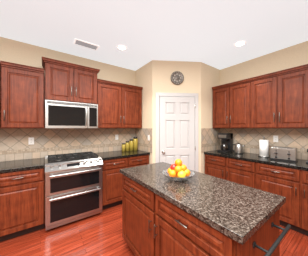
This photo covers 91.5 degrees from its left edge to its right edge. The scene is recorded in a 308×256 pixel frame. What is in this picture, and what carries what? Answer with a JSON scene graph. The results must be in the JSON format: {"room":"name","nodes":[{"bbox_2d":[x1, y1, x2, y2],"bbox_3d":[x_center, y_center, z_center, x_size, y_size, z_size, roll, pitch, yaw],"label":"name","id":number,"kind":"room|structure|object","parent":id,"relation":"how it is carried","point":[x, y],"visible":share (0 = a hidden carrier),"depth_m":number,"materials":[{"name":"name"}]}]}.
{"room":"kitchen","nodes":[
{"label":"kitchen","id":0,"kind":"room"},
{"bbox_2d":[0,37,134,160],"bbox_3d":[-1.802,0.028,2.659,6.650,2.775,0.120,0,0,-36],"label":"wall","id":1,"kind":"structure","parent":0,"point":[16,52],"depth_m":2.58,"materials":[{"name":"beige paint"}]},
{"bbox_2d":[0,64,0,127],"bbox_3d":[-2.459,-0.444,1.873,0.800,0.897,0.358,0,0,-36],"label":"upper cabinet","id":2,"kind":"object","parent":1,"relation":"attached to","point":[0,95],"depth_m":2.03,"materials":[{"name":"brown wood"}]},
{"bbox_2d":[0,61,44,127],"bbox_3d":[-1.937,-0.444,2.253,0.474,0.897,0.358,0,0,-36],"label":"upper cabinet","id":3,"kind":"object","parent":1,"relation":"attached to","point":[22,96],"visible":1,"depth_m":2.13,"materials":[{"name":"brown wood"}]},
{"bbox_2d":[0,128,134,161],"bbox_3d":[-1.640,0.037,2.697,2.958,0.924,0.008,0,0,-36],"label":"backsplash","id":4,"kind":"structure","parent":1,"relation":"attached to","point":[14,145],"depth_m":2.65,"materials":[{"name":"tile"}]},
{"bbox_2d":[28,137,33,144],"bbox_3d":[-1.985,0.210,2.426,0.070,0.114,0.008,0,0,-36],"label":"electrical outlet","id":5,"kind":"object","parent":4,"relation":"attached to","point":[30,140],"visible":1,"depth_m":2.42,"materials":[{"name":"white plastic"}]},
{"bbox_2d":[42,57,99,103],"bbox_3d":[-1.417,-0.734,2.597,0.842,0.627,0.413,0,0,-36],"label":"upper cabinet","id":6,"kind":"object","parent":1,"relation":"attached to","point":[68,82],"visible":1,"depth_m":2.42,"materials":[{"name":"brown wood"}]},
{"bbox_2d":[45,100,97,127],"bbox_3d":[-1.403,-0.207,2.577,0.754,0.420,0.461,0,0,-36],"label":"microwave","id":7,"kind":"object","parent":6,"relation":"attached to","point":[61,114],"visible":1,"depth_m":2.40,"materials":[{"name":"silver metal"}]},
{"bbox_2d":[97,79,142,127],"bbox_3d":[-0.732,-0.444,3.128,0.962,0.897,0.358,0,0,-36],"label":"upper cabinet","id":8,"kind":"object","parent":1,"relation":"attached to","point":[119,105],"visible":0.98,"depth_m":2.98,"materials":[{"name":"brown wood"}]},
{"bbox_2d":[135,61,151,163],"bbox_3d":[-0.194,0.028,3.320,0.110,2.775,0.700,0,0,-36],"label":"wall","id":9,"kind":"structure","parent":0,"point":[143,76],"depth_m":3.18,"materials":[{"name":"beige paint"}]},
{"bbox_2d":[135,128,151,152],"bbox_3d":[-0.239,0.253,3.282,0.008,0.492,0.688,0,0,-36],"label":"backsplash","id":10,"kind":"structure","parent":9,"relation":"attached to","point":[144,142],"depth_m":3.23,"materials":[{"name":"tile"}]},
{"bbox_2d":[0,204,307,255],"bbox_3d":[0.040,1.455,0.276,6.830,0.080,6.500,0,0,-36],"label":"floor","id":11,"kind":"structure","parent":0,"point":[99,234],"depth_m":1.87,"materials":[{"name":"brown wood"}]},
{"bbox_2d":[0,170,43,241],"bbox_3d":[-1.917,0.975,2.112,0.606,0.876,0.610,0,0,-36],"label":"base cabinet","id":12,"kind":"object","parent":11,"relation":"on","point":[22,197],"depth_m":1.91,"materials":[{"name":"brown wood"}]},
{"bbox_2d":[0,158,43,173],"bbox_3d":[-2.319,0.518,1.809,1.614,0.038,0.624,0,0,-36],"label":"countertop","id":13,"kind":"structure","parent":12,"relation":"on","point":[36,163],"depth_m":2.00,"materials":[{"name":"black stone"}]},
{"bbox_2d":[45,151,103,229],"bbox_3d":[-1.318,0.932,2.460,0.764,0.962,0.730,0,0,-36],"label":"range","id":14,"kind":"object","parent":11,"relation":"on","point":[73,187],"visible":1,"depth_m":2.20,"materials":[{"name":"silver metal"}]},
{"bbox_2d":[95,150,149,209],"bbox_3d":[-0.648,0.956,3.013,0.962,0.914,0.643,0,0,-36],"label":"base cabinet","id":15,"kind":"object","parent":11,"relation":"on","point":[114,162],"visible":0.6,"depth_m":2.66,"materials":[{"name":"brown wood"}]},
{"bbox_2d":[125,141,128,150],"bbox_3d":[-0.580,0.393,3.274,0.085,0.210,0.086,0,0,-36],"label":"canister","id":16,"kind":"object","parent":15,"relation":"on","point":[127,146],"visible":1,"depth_m":3.24,"materials":[{"name":"yellow glass"}]},
{"bbox_2d":[129,139,132,150],"bbox_3d":[-0.503,0.373,3.330,0.093,0.250,0.094,0,0,-36],"label":"canister","id":17,"kind":"object","parent":15,"relation":"on","point":[131,145],"visible":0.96,"depth_m":3.29,"materials":[{"name":"yellow glass"}]},
{"bbox_2d":[133,137,137,149],"bbox_3d":[-0.421,0.348,3.390,0.106,0.300,0.108,0,0,-36],"label":"canister","id":18,"kind":"object","parent":15,"relation":"on","point":[135,143],"visible":1,"depth_m":3.35,"materials":[{"name":"yellow"}]},
{"bbox_2d":[122,174,290,255],"bbox_3d":[0.267,0.975,1.407,0.661,0.876,1.435,0,0,-36],"label":"kitchen island","id":19,"kind":"object","parent":11,"relation":"on","point":[152,225],"depth_m":1.08,"materials":[{"name":"brown wood"}]},
{"bbox_2d":[120,162,285,241],"bbox_3d":[0.268,0.518,1.450,0.678,0.038,1.400,0,0,-36],"label":"island countertop","id":20,"kind":"structure","parent":19,"relation":"on","point":[235,209],"depth_m":1.06,"materials":[{"name":"brown stone"}]},
{"bbox_2d":[162,169,194,181],"bbox_3d":[0.234,0.464,1.456,0.312,0.066,0.312,0,0,-36],"label":"fruit bowl","id":21,"kind":"object","parent":20,"relation":"on","point":[177,179],"visible":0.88,"depth_m":1.37,"materials":[{"name":"clear glass"}]},
{"bbox_2d":[168,159,189,177],"bbox_3d":[0.233,0.393,1.461,0.221,0.182,0.226,0,0,-36],"label":"pile","id":22,"kind":"object","parent":21,"relation":"in","point":[178,169],"visible":0.98,"depth_m":1.40,"materials":[{"name":"orange"}]},
{"bbox_2d":[205,154,259,189],"bbox_3d":[1.592,0.975,2.905,0.609,0.876,1.007,0,0,-36],"label":"base cabinet","id":23,"kind":"object","parent":11,"relation":"on","point":[230,169],"depth_m":2.64,"materials":[{"name":"brown wood"}]},
{"bbox_2d":[260,162,307,235],"bbox_3d":[2.154,0.975,2.131,0.609,0.876,1.174,0,0,-36],"label":"base cabinet","id":24,"kind":"object","parent":11,"relation":"on","point":[288,180],"depth_m":2.04,"materials":[{"name":"brown wood"}]},
{"bbox_2d":[204,150,307,169],"bbox_3d":[2.176,0.518,2.086,0.624,0.038,3.020,0,0,-36],"label":"countertop","id":25,"kind":"structure","parent":24,"relation":"on","point":[301,164],"depth_m":2.38,"materials":[{"name":"black stone"}]},
{"bbox_2d":[217,133,232,151],"bbox_3d":[1.507,0.305,3.196,0.265,0.385,0.210,0,0,-36],"label":"coffee maker","id":26,"kind":"object","parent":25,"relation":"on","point":[226,142],"visible":0.96,"depth_m":3.14,"materials":[{"name":"black plastic"}]},
{"bbox_2d":[232,143,244,153],"bbox_3d":[1.666,0.396,2.960,0.224,0.205,0.156,0,0,34],"label":"kettle","id":27,"kind":"object","parent":25,"relation":"on","point":[238,148],"visible":1,"depth_m":2.90,"materials":[{"name":"silver metal"}]},
{"bbox_2d":[258,136,269,156],"bbox_3d":[1.918,0.320,2.617,0.170,0.356,0.170,0,0,-36],"label":"paper towel holder","id":28,"kind":"object","parent":25,"relation":"on","point":[263,148],"visible":1,"depth_m":2.57,"materials":[{"name":"white paper"}]},
{"bbox_2d":[270,146,297,161],"bbox_3d":[2.035,0.402,2.355,0.270,0.192,0.300,0,0,-42],"label":"toaster","id":29,"kind":"object","parent":25,"relation":"on","point":[288,154],"visible":1,"depth_m":2.27,"materials":[{"name":"silver metal"}]},
{"bbox_2d":[0,0,307,70],"bbox_3d":[0.040,-1.400,0.276,6.830,0.080,6.500,0,0,-36],"label":"ceiling","id":30,"kind":"structure","parent":0,"point":[207,32],"depth_m":2.03,"materials":[{"name":"white paint"}]},
{"bbox_2d":[74,38,98,49],"bbox_3d":[-1.095,-1.352,2.443,0.360,0.014,0.160,0,0,-36],"label":"ceiling vent","id":31,"kind":"object","parent":30,"relation":"in","point":[86,44],"visible":1,"depth_m":2.42,"materials":[{"name":"white metal"}]},
{"bbox_2d":[117,45,126,49],"bbox_3d":[-0.544,-1.355,2.534,0.172,0.007,0.172,0,0,-36],"label":"recessed light","id":32,"kind":"object","parent":30,"relation":"in","point":[121,47],"visible":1,"depth_m":2.52,"materials":[{"name":"white"}]},
{"bbox_2d":[234,40,245,46],"bbox_3d":[1.385,-1.355,2.415,0.172,0.007,0.172,0,0,-36],"label":"recessed light","id":33,"kind":"object","parent":30,"relation":"in","point":[239,43],"visible":1,"depth_m":2.40,"materials":[{"name":"white"}]},
{"bbox_2d":[152,60,200,172],"bbox_3d":[0.464,0.028,3.102,1.005,2.775,0.110,0,0,-5],"label":"wall","id":34,"kind":"structure","parent":0,"point":[162,71],"depth_m":3.04,"materials":[{"name":"beige paint"}]},
{"bbox_2d":[156,92,197,171],"bbox_3d":[0.473,0.351,2.989,0.880,2.120,0.111,0,0,-5],"label":"pantry door","id":35,"kind":"structure","parent":34,"relation":"in","point":[176,125],"depth_m":3.01,"materials":[{"name":"white paint"}]},
{"bbox_2d":[171,71,183,84],"bbox_3d":[0.470,-1.010,3.025,0.270,0.270,0.037,0,0,-5],"label":"wall clock","id":36,"kind":"object","parent":34,"relation":"attached to","point":[177,77],"visible":0.98,"depth_m":3.02,"materials":[{"name":"grey metal"}]},
{"bbox_2d":[201,62,219,173],"bbox_3d":[1.224,0.028,3.343,0.710,2.775,0.110,0,0,-36],"label":"wall","id":37,"kind":"structure","parent":0,"point":[210,77],"depth_m":3.22,"materials":[{"name":"beige paint"}]},
{"bbox_2d":[201,128,219,151],"bbox_3d":[1.255,0.253,3.293,0.698,0.492,0.008,0,0,-36],"label":"backsplash","id":38,"kind":"structure","parent":37,"relation":"attached to","point":[210,140],"depth_m":3.25,"materials":[{"name":"tile"}]},
{"bbox_2d":[220,41,307,159],"bbox_3d":[2.697,0.028,2.021,0.120,2.775,6.200,0,0,-36],"label":"wall","id":39,"kind":"structure","parent":0,"point":[296,55],"depth_m":2.75,"materials":[{"name":"beige paint"}]},
{"bbox_2d":[212,80,255,127],"bbox_3d":[1.655,-0.424,3.060,0.325,0.857,0.829,0,0,-36],"label":"upper cabinet","id":40,"kind":"object","parent":39,"relation":"attached to","point":[234,105],"depth_m":2.90,"materials":[{"name":"brown wood"}]},
{"bbox_2d":[220,128,307,159],"bbox_3d":[2.722,0.253,1.879,0.008,0.492,4.000,0,0,-36],"label":"backsplash","id":41,"kind":"structure","parent":39,"relation":"attached to","point":[250,138],"depth_m":2.70,"materials":[{"name":"tile"}]},
{"bbox_2d":[273,135,277,141],"bbox_3d":[2.150,0.190,2.650,0.008,0.114,0.070,0,0,-36],"label":"electrical outlet","id":42,"kind":"object","parent":41,"relation":"attached to","point":[275,138],"visible":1,"depth_m":2.65,"materials":[{"name":"white plastic"}]},
{"bbox_2d":[256,68,307,127],"bbox_3d":[2.083,-0.424,2.471,0.325,0.857,0.896,0,0,-36],"label":"upper cabinet","id":43,"kind":"object","parent":39,"relation":"attached to","point":[278,99],"depth_m":2.32,"materials":[{"name":"brown wood"}]}
]}

